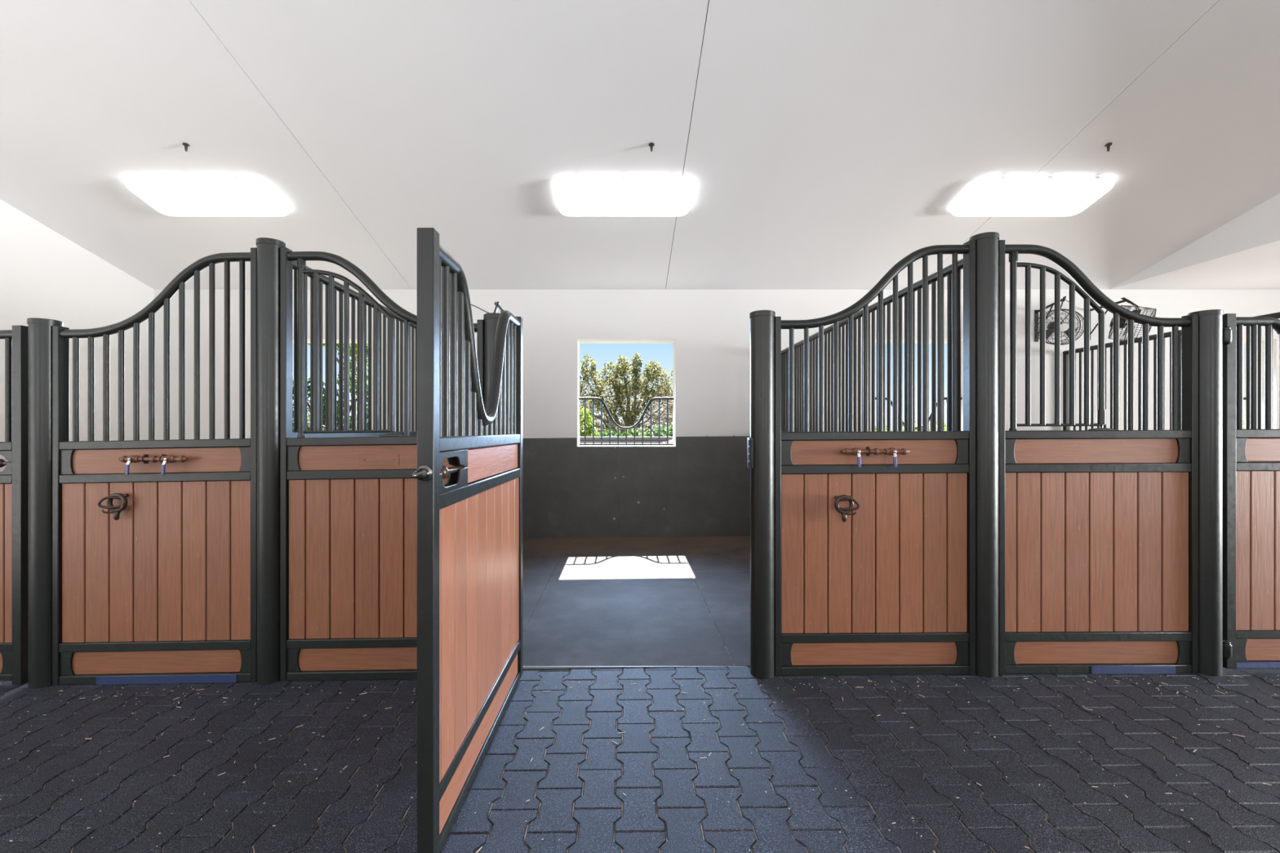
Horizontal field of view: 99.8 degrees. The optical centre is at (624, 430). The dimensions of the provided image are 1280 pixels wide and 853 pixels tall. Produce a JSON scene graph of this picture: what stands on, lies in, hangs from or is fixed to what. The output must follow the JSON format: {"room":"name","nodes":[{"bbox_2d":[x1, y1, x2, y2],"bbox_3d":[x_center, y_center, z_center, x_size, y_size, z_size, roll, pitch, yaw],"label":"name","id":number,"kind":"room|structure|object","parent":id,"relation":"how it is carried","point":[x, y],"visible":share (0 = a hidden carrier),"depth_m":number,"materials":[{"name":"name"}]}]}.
{"room":"farm building","nodes":[
{"label":"farm building","id":0,"kind":"room"},
{"bbox_2d":[0,199,154,471],"bbox_3d":[-6.060,-0.808,1.288,0.300,4.886,11.015,0,0,0],"label":"wall","id":1,"kind":"structure","parent":0,"point":[44,273],"depth_m":5.84,"materials":[{"name":"white paint"}]},
{"bbox_2d":[0,0,1279,289],"bbox_3d":[5.545,-2.523,1.312,23.510,1.616,11.625,0,0,0],"label":"ceiling","id":2,"kind":"structure","parent":0,"point":[822,144],"depth_m":4.27,"materials":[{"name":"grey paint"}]},
{"bbox_2d":[182,142,190,151],"bbox_3d":[-3.610,-2.330,4.440,0.048,0.060,0.047,0,0,0],"label":"spray nozzle","id":3,"kind":"object","parent":2,"relation":"attached to","point":[186,145],"visible":1,"depth_m":4.43,"materials":[{"name":"grey metal"}]},
{"bbox_2d":[124,175,289,216],"bbox_3d":[-3.865,-2.173,5.030,1.264,0.180,0.495,0,0,0],"label":"ceiling light","id":4,"kind":"object","parent":2,"relation":"attached to","point":[188,196],"visible":1,"depth_m":4.94,"materials":[{"name":"white plastic"}]},
{"bbox_2d":[554,175,693,216],"bbox_3d":[0.000,-2.173,5.030,1.264,0.180,0.495,0,0,0],"label":"ceiling light","id":5,"kind":"object","parent":2,"relation":"attached to","point":[576,196],"visible":1,"depth_m":4.94,"materials":[{"name":"glowing white light diffuser"}]},
{"bbox_2d":[648,142,654,151],"bbox_3d":[0.225,-2.330,4.440,0.048,0.060,0.047,0,0,0],"label":"spray nozzle","id":6,"kind":"object","parent":2,"relation":"attached to","point":[651,144],"visible":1,"depth_m":4.43,"materials":[{"name":"grey metal"}]},
{"bbox_2d":[951,175,1115,216],"bbox_3d":[3.785,-2.173,5.030,1.264,0.180,0.495,0,0,0],"label":"ceiling light","id":7,"kind":"object","parent":2,"relation":"attached to","point":[1002,196],"visible":1,"depth_m":4.94,"materials":[{"name":"glowing white light diffuser"}]},
{"bbox_2d":[1104,142,1112,151],"bbox_3d":[3.990,-2.330,4.440,0.048,0.060,0.047,0,0,0],"label":"spray nozzle","id":8,"kind":"object","parent":2,"relation":"attached to","point":[1108,145],"visible":1,"depth_m":4.43,"materials":[{"name":"grey metal"}]},
{"bbox_2d":[0,541,1279,852],"bbox_3d":[5.545,1.422,1.238,23.510,0.210,11.275,0,0,0],"label":"floor","id":9,"kind":"structure","parent":0,"point":[892,771],"depth_m":2.15,"materials":[{"name":"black rubber"}]},
{"bbox_2d":[26,317,63,688],"bbox_3d":[-3.168,0.395,2.950,0.137,1.995,0.137,0,0,0],"label":"post","id":10,"kind":"object","parent":9,"relation":"on","point":[39,330],"visible":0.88,"depth_m":2.89,"materials":[{"name":"black metal"}]},
{"bbox_2d":[0,324,27,684],"bbox_3d":[-3.958,0.408,2.942,1.355,1.961,0.080,0,0,0],"label":"gate","id":11,"kind":"object","parent":10,"relation":"attached to","point":[14,478],"visible":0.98,"depth_m":2.94,"materials":[{"name":"black paint"}]},
{"bbox_2d":[52,247,257,685],"bbox_3d":[-2.547,0.199,2.949,1.107,2.381,0.062,0,0,0],"label":"panel","id":12,"kind":"object","parent":9,"relation":"on","point":[165,591],"visible":0.99,"depth_m":2.93,"materials":[{"name":"black paint"}]},
{"bbox_2d":[97,493,128,519],"bbox_3d":[-2.740,0.410,2.890,0.121,0.146,0.061,0,0,0],"label":"hook","id":13,"kind":"object","parent":12,"relation":"attached to","point":[116,510],"visible":1,"depth_m":2.89,"materials":[{"name":"brown paint"}]},
{"bbox_2d":[118,453,187,475],"bbox_3d":[-2.535,0.184,2.893,0.364,0.111,0.055,0,0,0],"label":"pipe","id":14,"kind":"object","parent":12,"relation":"attached to","point":[163,459],"visible":1,"depth_m":2.89,"materials":[{"name":"brown metal"}]},
{"bbox_2d":[255,237,285,685],"bbox_3d":[-1.934,0.170,2.950,0.137,2.405,0.137,0,0,0],"label":"post","id":15,"kind":"object","parent":9,"relation":"on","point":[268,249],"visible":0.85,"depth_m":2.89,"materials":[{"name":"black metal"}]},
{"bbox_2d":[292,261,441,437],"bbox_3d":[-1.934,0.187,4.885,0.054,2.367,3.730,0,0,0],"label":"grille","id":16,"kind":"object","parent":9,"relation":"on","point":[323,279],"depth_m":3.84,"materials":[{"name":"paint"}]},
{"bbox_2d":[280,247,484,681],"bbox_3d":[-1.315,0.188,2.950,1.101,2.363,0.060,0,0,0],"label":"panel","id":17,"kind":"object","parent":9,"relation":"on","point":[348,504],"visible":0.73,"depth_m":2.93,"materials":[{"name":"black paint"}]},
{"bbox_2d":[483,301,504,410],"bbox_3d":[-0.691,0.326,2.950,0.154,2.059,0.137,0,0,0],"label":"post","id":18,"kind":"object","parent":9,"relation":"on","point":[491,319],"depth_m":2.89,"materials":[{"name":"black paint"}]},
{"bbox_2d":[411,227,522,852],"bbox_3d":[-0.603,0.365,2.258,0.080,1.955,1.443,0,0,1],"label":"gate","id":19,"kind":"object","parent":18,"relation":"attached to","point":[469,526],"visible":1,"depth_m":1.91,"materials":[{"name":"black paint"}]},
{"bbox_2d":[522,574,551,633],"bbox_3d":[-1.286,1.361,4.040,1.223,0.026,1.975,0,0,0],"label":"rubber floor mat","id":20,"kind":"object","parent":9,"relation":"on","point":[534,586],"visible":0.11,"depth_m":4.49,"materials":[{"name":"black rubber"}]},
{"bbox_2d":[522,537,570,575],"bbox_3d":[-1.286,1.361,5.888,1.223,0.026,1.710,0,0,0],"label":"rubber floor mat","id":21,"kind":"object","parent":9,"relation":"on","point":[542,556],"visible":0.32,"depth_m":5.86,"materials":[{"name":"black rubber"}]},
{"bbox_2d":[552,537,690,574],"bbox_3d":[-0.022,1.346,5.888,1.294,0.023,1.710,0,0,0],"label":"rubber floor mat","id":22,"kind":"object","parent":9,"relation":"on","point":[613,555],"visible":0.98,"depth_m":5.70,"materials":[{"name":"black rubber"}]},
{"bbox_2d":[522,573,734,666],"bbox_3d":[-0.022,1.346,4.040,1.294,0.023,1.975,0,0,0],"label":"rubber floor mat","id":23,"kind":"object","parent":9,"relation":"on","point":[593,620],"visible":0.97,"depth_m":3.71,"materials":[{"name":"black rubber"}]},
{"bbox_2d":[522,666,739,668],"bbox_3d":[0.035,1.349,3.043,1.310,0.032,0.006,0,0,0],"label":"trim","id":24,"kind":"structure","parent":9,"relation":"on","point":[523,667],"depth_m":3.04,"materials":[{"name":"silver metal"}]},
{"bbox_2d":[0,675,1278,852],"bbox_3d":[0.312,1.353,2.199,7.752,0.076,1.401,0,0,0],"label":"litter","id":25,"kind":"object","parent":9,"relation":"on","point":[1233,675],"visible":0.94,"depth_m":2.43,"materials":[{"name":"beige plant"}]},
{"bbox_2d":[674,536,750,573],"bbox_3d":[1.278,1.334,5.888,1.298,0.019,1.710,0,0,0],"label":"rubber floor mat","id":26,"kind":"object","parent":9,"relation":"on","point":[701,554],"visible":0.57,"depth_m":5.81,"materials":[{"name":"black rubber"}]},
{"bbox_2d":[691,573,750,666],"bbox_3d":[1.278,1.334,4.040,1.298,0.019,1.975,0,0,0],"label":"rubber floor mat","id":27,"kind":"object","parent":9,"relation":"on","point":[726,596],"visible":0.26,"depth_m":4.08,"materials":[{"name":"black rubber"}]},
{"bbox_2d":[746,310,775,679],"bbox_3d":[0.751,0.348,2.951,0.147,1.985,0.139,0,0,22],"label":"post","id":28,"kind":"object","parent":9,"relation":"on","point":[761,442],"visible":1,"depth_m":2.90,"materials":[{"name":"black metal"}]},
{"bbox_2d":[781,258,963,431],"bbox_3d":[1.971,0.167,4.885,0.054,2.327,3.730,0,0,0],"label":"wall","id":29,"kind":"structure","parent":9,"relation":"on","point":[947,271],"depth_m":4.08,"materials":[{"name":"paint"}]},
{"bbox_2d":[774,240,975,676],"bbox_3d":[1.362,0.153,2.950,1.088,2.371,0.060,0,0,0],"label":"panel","id":30,"kind":"object","parent":9,"relation":"on","point":[889,588],"visible":1,"depth_m":2.93,"materials":[{"name":"black paint"}]},
{"bbox_2d":[834,494,860,522],"bbox_3d":[1.193,0.420,2.890,0.121,0.146,0.061,0,0,0],"label":"hook","id":31,"kind":"object","parent":30,"relation":"attached to","point":[844,511],"visible":1,"depth_m":2.89,"materials":[{"name":"brown paint"}]},
{"bbox_2d":[840,446,909,467],"bbox_3d":[1.352,0.143,2.893,0.364,0.111,0.055,0,0,0],"label":"pipe","id":32,"kind":"object","parent":30,"relation":"attached to","point":[855,451],"visible":1,"depth_m":2.89,"materials":[{"name":"brown metal"}]},
{"bbox_2d":[968,231,999,677],"bbox_3d":[1.971,0.135,2.950,0.137,2.395,0.137,0,0,0],"label":"post","id":33,"kind":"object","parent":9,"relation":"on","point":[986,243],"visible":0.77,"depth_m":2.89,"materials":[{"name":"black metal"}]},
{"bbox_2d":[998,240,1198,675],"bbox_3d":[2.573,0.148,2.949,1.080,2.363,0.062,0,0,0],"label":"panel","id":34,"kind":"object","parent":9,"relation":"on","point":[1098,527],"visible":1,"depth_m":2.93,"materials":[{"name":"black paint"}]},
{"bbox_2d":[1062,311,1279,462],"bbox_3d":[5.520,0.164,4.885,0.054,2.323,3.730,0,0,0],"label":"wall","id":35,"kind":"structure","parent":9,"relation":"on","point":[1277,315],"depth_m":5.77,"materials":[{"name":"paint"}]},
{"bbox_2d":[1034,296,1084,345],"bbox_3d":[5.172,-1.296,6.461,0.420,0.612,0.601,0,0,23],"label":"fan","id":36,"kind":"object","parent":35,"relation":"attached to","point":[1064,327],"visible":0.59,"depth_m":6.38,"materials":[{"name":"black metal"}]},
{"bbox_2d":[1089,297,1156,343],"bbox_3d":[5.899,-1.292,6.415,0.448,0.559,0.627,0,0,-44],"label":"fan","id":37,"kind":"object","parent":35,"relation":"attached to","point":[1122,322],"visible":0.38,"depth_m":6.34,"materials":[{"name":"black metal"}]},
{"bbox_2d":[1186,309,1223,676],"bbox_3d":[3.180,0.340,2.950,0.137,1.975,0.137,0,0,0],"label":"post","id":38,"kind":"object","parent":9,"relation":"on","point":[1210,322],"visible":0.78,"depth_m":2.89,"materials":[{"name":"black metal"}]},
{"bbox_2d":[1222,313,1279,668],"bbox_3d":[3.894,0.336,2.937,1.355,1.955,0.080,0,0,0],"label":"gate","id":39,"kind":"object","parent":38,"relation":"attached to","point":[1251,490],"visible":0.85,"depth_m":2.94,"materials":[{"name":"black paint"}]},
{"bbox_2d":[154,287,1279,537],"bbox_3d":[5.545,-0.129,6.950,23.510,3.527,0.350,0,0,0],"label":"wall","id":40,"kind":"structure","parent":0,"point":[708,331],"depth_m":6.78,"materials":[{"name":"white paint"}]},
{"bbox_2d":[292,397,368,430],"bbox_3d":[-3.815,-0.117,7.000,1.224,0.625,0.033,0,0,0],"label":"railing","id":41,"kind":"object","parent":40,"relation":"in","point":[308,402],"visible":0.18,"depth_m":6.99,"materials":[{"name":"black paint"}]},
{"bbox_2d":[522,437,618,538],"bbox_3d":[-0.972,0.740,6.761,1.816,1.291,0.027,0,0,0],"label":"wall panel","id":42,"kind":"object","parent":40,"relation":"attached to","point":[570,491],"visible":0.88,"depth_m":6.75,"materials":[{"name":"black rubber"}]},
{"bbox_2d":[578,397,673,445],"bbox_3d":[0.028,-0.117,7.000,1.224,0.625,0.033,0,0,0],"label":"railing","id":43,"kind":"object","parent":40,"relation":"in","point":[602,401],"visible":1,"depth_m":6.99,"materials":[{"name":"black metal"}]},
{"bbox_2d":[619,435,750,537],"bbox_3d":[0.930,0.715,6.761,1.980,1.300,0.027,0,0,0],"label":"wall panel","id":44,"kind":"object","parent":40,"relation":"attached to","point":[697,486],"visible":0.88,"depth_m":6.75,"materials":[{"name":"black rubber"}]},
{"bbox_2d":[928,412,931,431],"bbox_3d":[3.966,-0.113,7.000,0.021,0.233,0.033,0,0,0],"label":"railing","id":45,"kind":"object","parent":40,"relation":"in","point":[930,419],"depth_m":6.99,"materials":[{"name":"metal"}]},
{"bbox_2d":[944,397,946,431],"bbox_3d":[4.167,-0.208,7.000,0.021,0.423,0.033,0,0,0],"label":"railing","id":46,"kind":"object","parent":40,"relation":"in","point":[945,398],"depth_m":7.00,"materials":[{"name":"metal"}]},
{"bbox_2d":[1130,193,1279,278],"bbox_3d":[6.170,-2.540,1.188,0.120,1.421,10.775,0,0,0],"label":"wall","id":47,"kind":"structure","parent":0,"point":[1262,221],"depth_m":5.38,"materials":[{"name":"white paint"}]},
{"label":"outside","id":48,"kind":"structure","parent":0,"visible":0},
{"label":"ground","id":49,"kind":"structure","parent":48,"visible":0},
{"bbox_2d":[292,373,368,431],"bbox_3d":[-7.423,0.150,12.508,4.156,3.089,1.287,0,0,0],"label":"hedge","id":50,"kind":"object","parent":49,"relation":"on","point":[337,380],"visible":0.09,"depth_m":12.41,"materials":[{"name":"green plant"}]},
{"bbox_2d":[306,343,368,421],"bbox_3d":[-6.893,-0.603,13.998,3.927,4.595,1.587,0,0,0],"label":"tree","id":51,"kind":"object","parent":49,"relation":"on","point":[323,344],"visible":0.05,"depth_m":13.73,"materials":[{"name":"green plant"}]},
{"bbox_2d":[579,406,599,436],"bbox_3d":[-0.916,0.568,12.409,0.794,2.253,0.702,0,0,0],"label":"shrub","id":52,"kind":"object","parent":49,"relation":"on","point":[588,429],"visible":0.41,"depth_m":12.30,"materials":[{"name":"green plant"}]},
{"bbox_2d":[579,352,672,436],"bbox_3d":[-0.092,-0.254,15.163,4.105,3.900,2.016,0,0,0],"label":"tree","id":53,"kind":"object","parent":49,"relation":"on","point":[632,414],"visible":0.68,"depth_m":14.91,"materials":[{"name":"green plant"}]},
{"bbox_2d":[579,436,672,443],"bbox_3d":[0.000,0.910,10.290,4.500,1.570,0.260,0,0,0],"label":"wall","id":54,"kind":"structure","parent":49,"relation":"on","point":[588,439],"depth_m":10.16,"materials":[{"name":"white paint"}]},
{"bbox_2d":[594,425,672,436],"bbox_3d":[0.390,0.731,11.394,2.116,1.928,0.671,0,0,0],"label":"shrub","id":55,"kind":"object","parent":49,"relation":"on","point":[646,433],"visible":0.25,"depth_m":11.31,"materials":[{"name":"green plant"}]},
{"bbox_2d":[640,383,672,436],"bbox_3d":[1.290,0.155,13.094,1.790,3.068,1.563,0,0,-20],"label":"bare shrub","id":56,"kind":"object","parent":49,"relation":"on","point":[669,403],"visible":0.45,"depth_m":13.00,"materials":[{"name":"green plant"}]},
{"bbox_2d":[875,421,946,431],"bbox_3d":[6.465,0.723,12.006,3.097,1.943,1.093,0,0,0],"label":"shrub","id":57,"kind":"object","parent":49,"relation":"on","point":[903,429],"visible":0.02,"depth_m":11.92,"materials":[{"name":"green plant"}]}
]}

